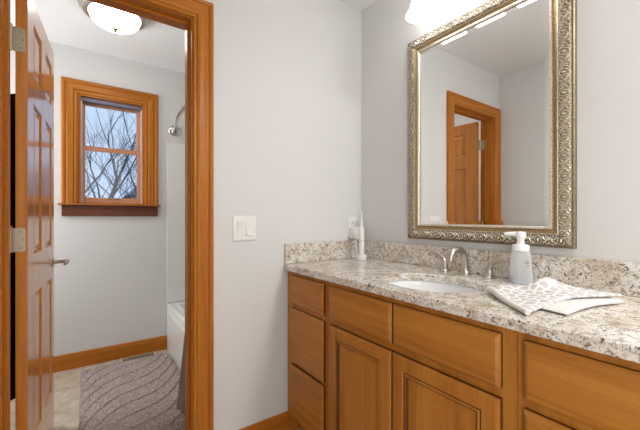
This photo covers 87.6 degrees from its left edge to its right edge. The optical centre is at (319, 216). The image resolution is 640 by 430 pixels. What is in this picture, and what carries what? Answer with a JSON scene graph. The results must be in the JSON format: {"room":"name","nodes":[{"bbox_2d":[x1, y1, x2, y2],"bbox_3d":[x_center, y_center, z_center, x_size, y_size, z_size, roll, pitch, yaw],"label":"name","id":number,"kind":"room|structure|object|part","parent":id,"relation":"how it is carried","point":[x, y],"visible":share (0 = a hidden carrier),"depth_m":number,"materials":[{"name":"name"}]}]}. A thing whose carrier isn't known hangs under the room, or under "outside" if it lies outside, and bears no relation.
{"room":"bathroom","nodes":[
{"label":"bathroom","id":0,"kind":"room"},
{"bbox_2d":[10,41,184,355],"bbox_3d":[-1.695,-0.071,2.653,2.494,2.390,0.120,0,0,-35],"label":"wall","id":1,"kind":"structure","parent":0,"point":[112,289],"depth_m":2.62,"materials":[{"name":"white paint"}]},
{"bbox_2d":[57,76,160,215],"bbox_3d":[-1.653,-0.515,2.657,0.684,1.017,0.162,0,0,-35],"label":"window","id":2,"kind":"structure","parent":1,"relation":"in","point":[76,94],"depth_m":2.59,"materials":[{"name":"brown wood"}]},
{"bbox_3d":[-1.618,-0.095,2.608,0.684,0.011,0.042,0,0,-35],"label":"sill","id":3,"kind":"part","parent":2,"relation":"part of","materials":[{"name":"brown wood"}]},
{"bbox_3d":[-1.670,-0.701,2.684,0.393,0.358,0.025,0,0,-35],"label":"sash","id":4,"kind":"part","parent":2,"relation":"part of","materials":[{"name":"brown wood"}]},
{"bbox_3d":[-1.652,-0.322,2.658,0.393,0.429,0.025,0,0,-35],"label":"sash","id":5,"kind":"part","parent":2,"relation":"part of","materials":[{"name":"brown wood"}]},
{"bbox_2d":[54,335,166,372],"bbox_3d":[-1.951,1.067,2.391,1.574,0.115,0.013,0,0,-35],"label":"baseboard","id":6,"kind":"structure","parent":1,"relation":"attached to","point":[74,360],"depth_m":2.60,"materials":[{"name":"brown wood"}]},
{"bbox_2d":[10,349,301,429],"bbox_3d":[-0.317,1.174,0.807,2.614,0.100,4.725,0,0,-35],"label":"floor","id":7,"kind":"structure","parent":0,"point":[67,382],"depth_m":2.07,"materials":[{"name":"beige tile"}]},
{"bbox_2d":[79,352,184,429],"bbox_3d":[-1.170,1.108,2.121,0.582,0.030,1.095,0,0,-35],"label":"bath rug","id":8,"kind":"object","parent":7,"relation":"on","point":[139,393],"visible":0.9,"depth_m":2.04,"materials":[{"name":"grey fabric"}]},
{"bbox_2d":[119,351,155,361],"bbox_3d":[-1.451,1.120,2.668,0.260,0.008,0.100,0,0,-35],"label":"floor vent","id":9,"kind":"object","parent":7,"relation":"in","point":[154,352],"visible":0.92,"depth_m":2.67,"materials":[{"name":"beige metal"}]},
{"bbox_2d":[167,301,184,369],"bbox_3d":[-0.563,0.929,2.498,0.820,0.390,1.434,0,0,-35],"label":"bathtub","id":10,"kind":"object","parent":7,"relation":"on","point":[175,310],"visible":0.18,"depth_m":2.59,"materials":[{"name":"white ceramic"}]},
{"bbox_3d":[-0.895,0.934,2.263,0.006,0.280,1.330,0,0,-35],"label":"apron panel","id":11,"kind":"part","parent":10,"relation":"part of","materials":[{"name":"white ceramic"}]},
{"bbox_2d":[288,271,517,429],"bbox_3d":[0.363,0.700,1.432,0.539,0.848,1.136,0,0,-35],"label":"vanity cabinet","id":12,"kind":"object","parent":7,"relation":"on","point":[358,359],"visible":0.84,"depth_m":1.15,"materials":[{"name":"brown wood"}]},
{"bbox_3d":[-0.065,0.873,1.586,0.018,0.253,0.282,0,0,-35],"label":"drawer","id":13,"kind":"part","parent":12,"relation":"part of","materials":[{"name":"brown wood"}]},
{"bbox_3d":[-0.065,0.596,1.586,0.018,0.271,0.282,0,0,-35],"label":"drawer","id":14,"kind":"part","parent":12,"relation":"part of","materials":[{"name":"brown wood"}]},
{"bbox_3d":[-0.065,0.366,1.586,0.018,0.140,0.282,0,0,-35],"label":"drawer","id":15,"kind":"part","parent":12,"relation":"part of","materials":[{"name":"brown wood"}]},
{"bbox_3d":[0.144,0.366,1.290,0.018,0.140,0.356,0,0,-35],"label":"false drawer","id":16,"kind":"part","parent":12,"relation":"part of","materials":[{"name":"brown wood"}]},
{"bbox_3d":[0.144,0.730,1.290,0.018,0.538,0.356,0,0,-35],"label":"cabinet door","id":17,"kind":"part","parent":12,"relation":"part of","materials":[{"name":"brown wood"}]},
{"bbox_3d":[0.354,0.730,0.993,0.018,0.538,0.361,0,0,-35],"label":"cabinet door","id":18,"kind":"part","parent":12,"relation":"part of","materials":[{"name":"brown wood"}]},
{"bbox_3d":[0.354,0.366,0.993,0.018,0.140,0.361,0,0,-35],"label":"drawer","id":19,"kind":"part","parent":12,"relation":"part of","materials":[{"name":"brown wood"}]},
{"bbox_2d":[284,258,639,362],"bbox_3d":[0.507,0.259,1.224,0.543,0.030,1.644,0,0,-35],"label":"countertop","id":20,"kind":"structure","parent":12,"relation":"on","point":[613,330],"depth_m":0.93,"materials":[{"name":"beige stone"}]},
{"bbox_2d":[357,254,366,260],"bbox_3d":[0.236,0.223,1.892,0.054,0.042,0.059,0,0,-35],"label":"charger","id":21,"kind":"object","parent":20,"relation":"on","point":[360,257],"visible":0.95,"depth_m":1.87,"materials":[{"name":"white plastic"}]},
{"bbox_2d":[359,211,363,254],"bbox_3d":[0.236,0.088,1.892,0.031,0.246,0.031,0,0,-35],"label":"electric toothbrush","id":22,"kind":"object","parent":21,"relation":"on","point":[361,229],"visible":1,"depth_m":1.88,"materials":[{"name":"white plastic"}]},
{"bbox_3d":[0.236,0.134,1.892,0.031,0.154,0.031,0,0,-35],"label":"handle","id":23,"kind":"part","parent":22,"relation":"part of","materials":[{"name":"white plastic"}]},
{"bbox_2d":[388,280,480,292],"bbox_3d":[0.421,0.347,1.259,0.352,0.145,0.429,0,0,-35],"label":"sink","id":24,"kind":"object","parent":20,"relation":"in","point":[432,286],"visible":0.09,"depth_m":1.41,"materials":[{"name":"white ceramic"}]},
{"bbox_2d":[429,247,507,278],"bbox_3d":[0.581,0.183,1.395,0.152,0.121,0.355,0,0,-35],"label":"faucet","id":25,"kind":"object","parent":20,"relation":"on","point":[465,270],"visible":1,"depth_m":1.39,"materials":[{"name":"silver metal"}]},
{"bbox_3d":[0.549,0.203,1.527,0.052,0.082,0.103,0,0,-35],"label":"lever","id":26,"kind":"part","parent":25,"relation":"part of","materials":[{"name":"silver metal"}]},
{"bbox_3d":[0.580,0.183,1.392,0.145,0.121,0.054,0,0,-35],"label":"spout","id":27,"kind":"part","parent":25,"relation":"part of","materials":[{"name":"silver metal"}]},
{"bbox_3d":[0.695,0.203,1.321,0.052,0.082,0.103,0,0,-35],"label":"lever","id":28,"kind":"part","parent":25,"relation":"part of","materials":[{"name":"silver metal"}]},
{"bbox_2d":[504,231,532,283],"bbox_3d":[0.735,0.148,1.242,0.083,0.190,0.081,0,0,17],"label":"soap dispenser","id":29,"kind":"object","parent":20,"relation":"on","point":[520,262],"visible":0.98,"depth_m":1.21,"materials":[{"name":"white plastic"}]},
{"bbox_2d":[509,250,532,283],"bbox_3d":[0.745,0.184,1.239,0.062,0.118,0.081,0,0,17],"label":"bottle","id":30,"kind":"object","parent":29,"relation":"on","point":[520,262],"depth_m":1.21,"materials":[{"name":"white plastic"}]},
{"bbox_2d":[486,278,624,314],"bbox_3d":[0.657,0.215,0.964,0.377,0.058,0.261,0,0,-16],"label":"hand towel","id":31,"kind":"object","parent":20,"relation":"on","point":[548,294],"visible":1,"depth_m":0.94,"materials":[{"name":"white fabric"}]},
{"bbox_2d":[518,331,639,429],"bbox_3d":[0.833,0.700,0.766,0.539,0.848,0.490,0,0,-35],"label":"vanity cabinet","id":32,"kind":"object","parent":7,"relation":"on","point":[561,386],"visible":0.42,"depth_m":0.72,"materials":[{"name":"brown wood"}]},
{"bbox_3d":[0.614,0.587,0.625,0.018,0.254,0.432,0,0,-35],"label":"drawer","id":33,"kind":"part","parent":32,"relation":"part of","materials":[{"name":"brown wood"}]},
{"bbox_2d":[167,142,184,302],"bbox_3d":[-0.565,0.045,2.506,0.816,1.373,1.424,0,0,-35],"label":"tub surround","id":34,"kind":"object","parent":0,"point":[175,151],"visible":0.24,"depth_m":2.88,"materials":[{"name":"white plastic"}]},
{"bbox_2d":[10,0,375,72],"bbox_3d":[-0.317,-1.316,0.807,2.614,0.100,4.725,0,0,-35],"label":"ceiling","id":35,"kind":"structure","parent":0,"point":[64,22],"depth_m":2.34,"materials":[{"name":"white paint"}]},
{"bbox_2d":[77,0,149,33],"bbox_3d":[-1.244,-1.193,2.029,0.380,0.144,0.380,0,0,-35],"label":"ceiling light","id":36,"kind":"object","parent":35,"relation":"attached to","point":[113,20],"visible":0.85,"depth_m":1.97,"materials":[{"name":"white glass"}]},
{"bbox_2d":[205,0,360,429],"bbox_3d":[-0.755,-0.071,1.410,2.394,2.390,0.115,0,0,-35],"label":"wall","id":37,"kind":"structure","parent":0,"point":[287,73],"depth_m":1.71,"materials":[{"name":"white paint"}]},
{"bbox_2d":[10,0,69,429],"bbox_3d":[-1.238,0.124,1.498,0.172,1.984,0.658,0,0,-35],"label":"door","id":38,"kind":"structure","parent":37,"relation":"in","point":[32,237],"depth_m":1.36,"materials":[{"name":"wood"}]},
{"bbox_2d":[10,94,14,400],"bbox_3d":[-1.319,0.099,1.389,0.161,1.250,0.409,0,0,-35],"label":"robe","id":39,"kind":"object","parent":38,"relation":"hanging from","point":[12,96],"visible":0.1,"depth_m":1.33,"materials":[{"name":"fabric"}]},
{"bbox_3d":[-1.365,0.231,1.681,0.167,0.052,0.136,0,0,-31],"label":"lever handle","id":40,"kind":"part","parent":38,"relation":"part of","materials":[{"name":"silver metal"}]},
{"bbox_2d":[0,0,213,429],"bbox_3d":[-0.844,0.078,1.335,0.798,2.092,0.134,0,0,-35],"label":"door frame","id":41,"kind":"structure","parent":37,"relation":"attached to","point":[201,11],"depth_m":1.48,"materials":[{"name":"brown wood"}]},
{"bbox_2d":[168,105,184,135],"bbox_3d":[-0.856,-0.744,2.291,0.154,0.099,1.439,0,0,-35],"label":"curtain rod","id":42,"kind":"object","parent":37,"relation":"attached to","point":[175,130],"visible":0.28,"depth_m":2.85,"materials":[{"name":"silver metal"}]},
{"bbox_3d":[-0.874,-0.746,2.279,0.110,0.024,1.435,0,0,-35],"label":"rod","id":43,"kind":"part","parent":42,"relation":"part of","materials":[{"name":"silver metal"}]},
{"bbox_2d":[176,335,184,414],"bbox_3d":[-0.625,0.197,1.799,0.293,1.783,0.190,0,0,45],"label":"shower curtain","id":44,"kind":"object","parent":42,"relation":"hanging from","point":[181,390],"visible":0.02,"depth_m":1.83,"materials":[{"name":"grey fabric"}]},
{"bbox_2d":[232,216,255,240],"bbox_3d":[-0.362,0.054,1.608,0.119,0.121,0.014,0,0,-35],"label":"light switch","id":45,"kind":"object","parent":37,"relation":"attached to","point":[243,227],"visible":1,"depth_m":1.60,"materials":[{"name":"white plastic"}]},
{"bbox_2d":[239,411,291,429],"bbox_3d":[-0.303,1.071,1.651,0.450,0.106,0.013,0,0,-35],"label":"baseboard","id":46,"kind":"structure","parent":37,"relation":"attached to","point":[283,421],"depth_m":1.70,"materials":[{"name":"brown wood"}]},
{"bbox_2d":[285,240,358,263],"bbox_3d":[0.032,0.192,1.883,0.520,0.104,0.019,0,0,-35],"label":"backsplash","id":47,"kind":"structure","parent":37,"relation":"attached to","point":[331,250],"depth_m":1.85,"materials":[{"name":"beige stone"}]},
{"bbox_2d":[347,217,356,236],"bbox_3d":[0.197,0.059,2.006,0.075,0.122,0.009,0,0,-35],"label":"outlet","id":48,"kind":"object","parent":37,"relation":"attached to","point":[351,221],"visible":0.53,"depth_m":1.99,"materials":[{"name":"white plastic"}]},
{"bbox_2d":[350,220,358,238],"bbox_3d":[0.224,0.130,1.973,0.067,0.224,0.076,0,0,-35],"label":"power adapter","id":49,"kind":"object","parent":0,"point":[354,231],"visible":0.7,"depth_m":1.97,"materials":[{"name":"white plastic"}]},
{"bbox_2d":[361,0,639,262],"bbox_3d":[0.701,-0.071,1.527,0.120,2.390,4.725,0,0,-35],"label":"wall","id":50,"kind":"structure","parent":0,"point":[608,31],"depth_m":1.15,"materials":[{"name":"white paint"}]},
{"bbox_2d":[406,0,464,23],"bbox_3d":[0.596,-1.048,1.401,0.196,0.237,0.560,0,0,-35],"label":"vanity light","id":51,"kind":"object","parent":50,"relation":"attached to","point":[420,11],"visible":1,"depth_m":1.54,"materials":[{"name":"white glass"}]},
{"bbox_3d":[0.467,-0.984,1.536,0.142,0.110,0.142,0,0,-35],"label":"lamp shade","id":52,"kind":"part","parent":51,"relation":"part of","materials":[{"name":"white glass"}]},
{"bbox_3d":[0.574,-0.984,1.385,0.142,0.110,0.142,0,0,-35],"label":"lamp shade","id":53,"kind":"part","parent":51,"relation":"part of","materials":[{"name":"white glass"}]},
{"bbox_2d":[408,0,576,248],"bbox_3d":[0.665,-0.395,1.440,0.037,1.010,0.724,0,0,-35],"label":"framed mirror","id":54,"kind":"object","parent":50,"relation":"attached to","point":[492,89],"visible":0.97,"depth_m":1.36,"materials":[{"name":"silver metal"}]},
{"bbox_2d":[420,0,549,225],"bbox_3d":[0.672,-0.395,1.445,0.016,0.866,0.580,0,0,-35],"label":"mirror glass","id":55,"kind":"object","parent":54,"relation":"attached to","point":[485,82],"depth_m":1.39,"materials":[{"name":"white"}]},
{"bbox_2d":[364,240,639,296],"bbox_3d":[0.722,0.192,1.375,0.019,0.104,1.644,0,0,-35],"label":"backsplash","id":56,"kind":"structure","parent":50,"relation":"attached to","point":[620,277],"depth_m":1.23,"materials":[{"name":"beige stone"}]},
{"label":"outside","id":57,"kind":"structure","parent":0,"visible":0},
{"bbox_3d":[-14.270,4.174,28.855,70.000,0.100,56.400,0,0,-35],"label":"ground","id":58,"kind":"structure","parent":57,"visible":0},
{"bbox_2d":[85,107,136,197],"bbox_3d":[-5.486,-0.086,7.945,3.370,8.421,5.419,0,0,33],"label":"bare tree","id":59,"kind":"object","parent":58,"relation":"on","point":[115,189],"visible":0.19,"depth_m":7.98,"materials":[{"name":"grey plant"}]},
{"bbox_2d":[85,118,136,198],"bbox_3d":[-7.208,-0.421,13.533,6.199,9.104,5.157,0,0,-17],"label":"bare tree","id":60,"kind":"object","parent":58,"relation":"on","point":[127,165],"visible":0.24,"depth_m":13.27,"materials":[{"name":"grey plant"}]},
{"bbox_2d":[85,109,136,197],"bbox_3d":[-11.072,-1.157,16.649,6.106,10.562,5.006,0,0,20],"label":"bare tree","id":61,"kind":"object","parent":58,"relation":"on","point":[91,187],"visible":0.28,"depth_m":16.30,"materials":[{"name":"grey plant"}]},
{"bbox_2d":[85,150,136,198],"bbox_3d":[-12.302,-0.534,21.049,5.759,9.316,6.620,0,0,30],"label":"bare tree","id":62,"kind":"object","parent":58,"relation":"on","point":[125,196],"visible":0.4,"depth_m":20.39,"materials":[{"name":"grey plant"}]},
{"bbox_2d":[123,189,135,198],"bbox_3d":[-13.808,0.124,28.202,4.800,8.000,6.600,0,0,-35],"label":"house","id":63,"kind":"structure","parent":58,"relation":"on","point":[132,190],"depth_m":24.61,"materials":[{"name":"grey"}]}
]}

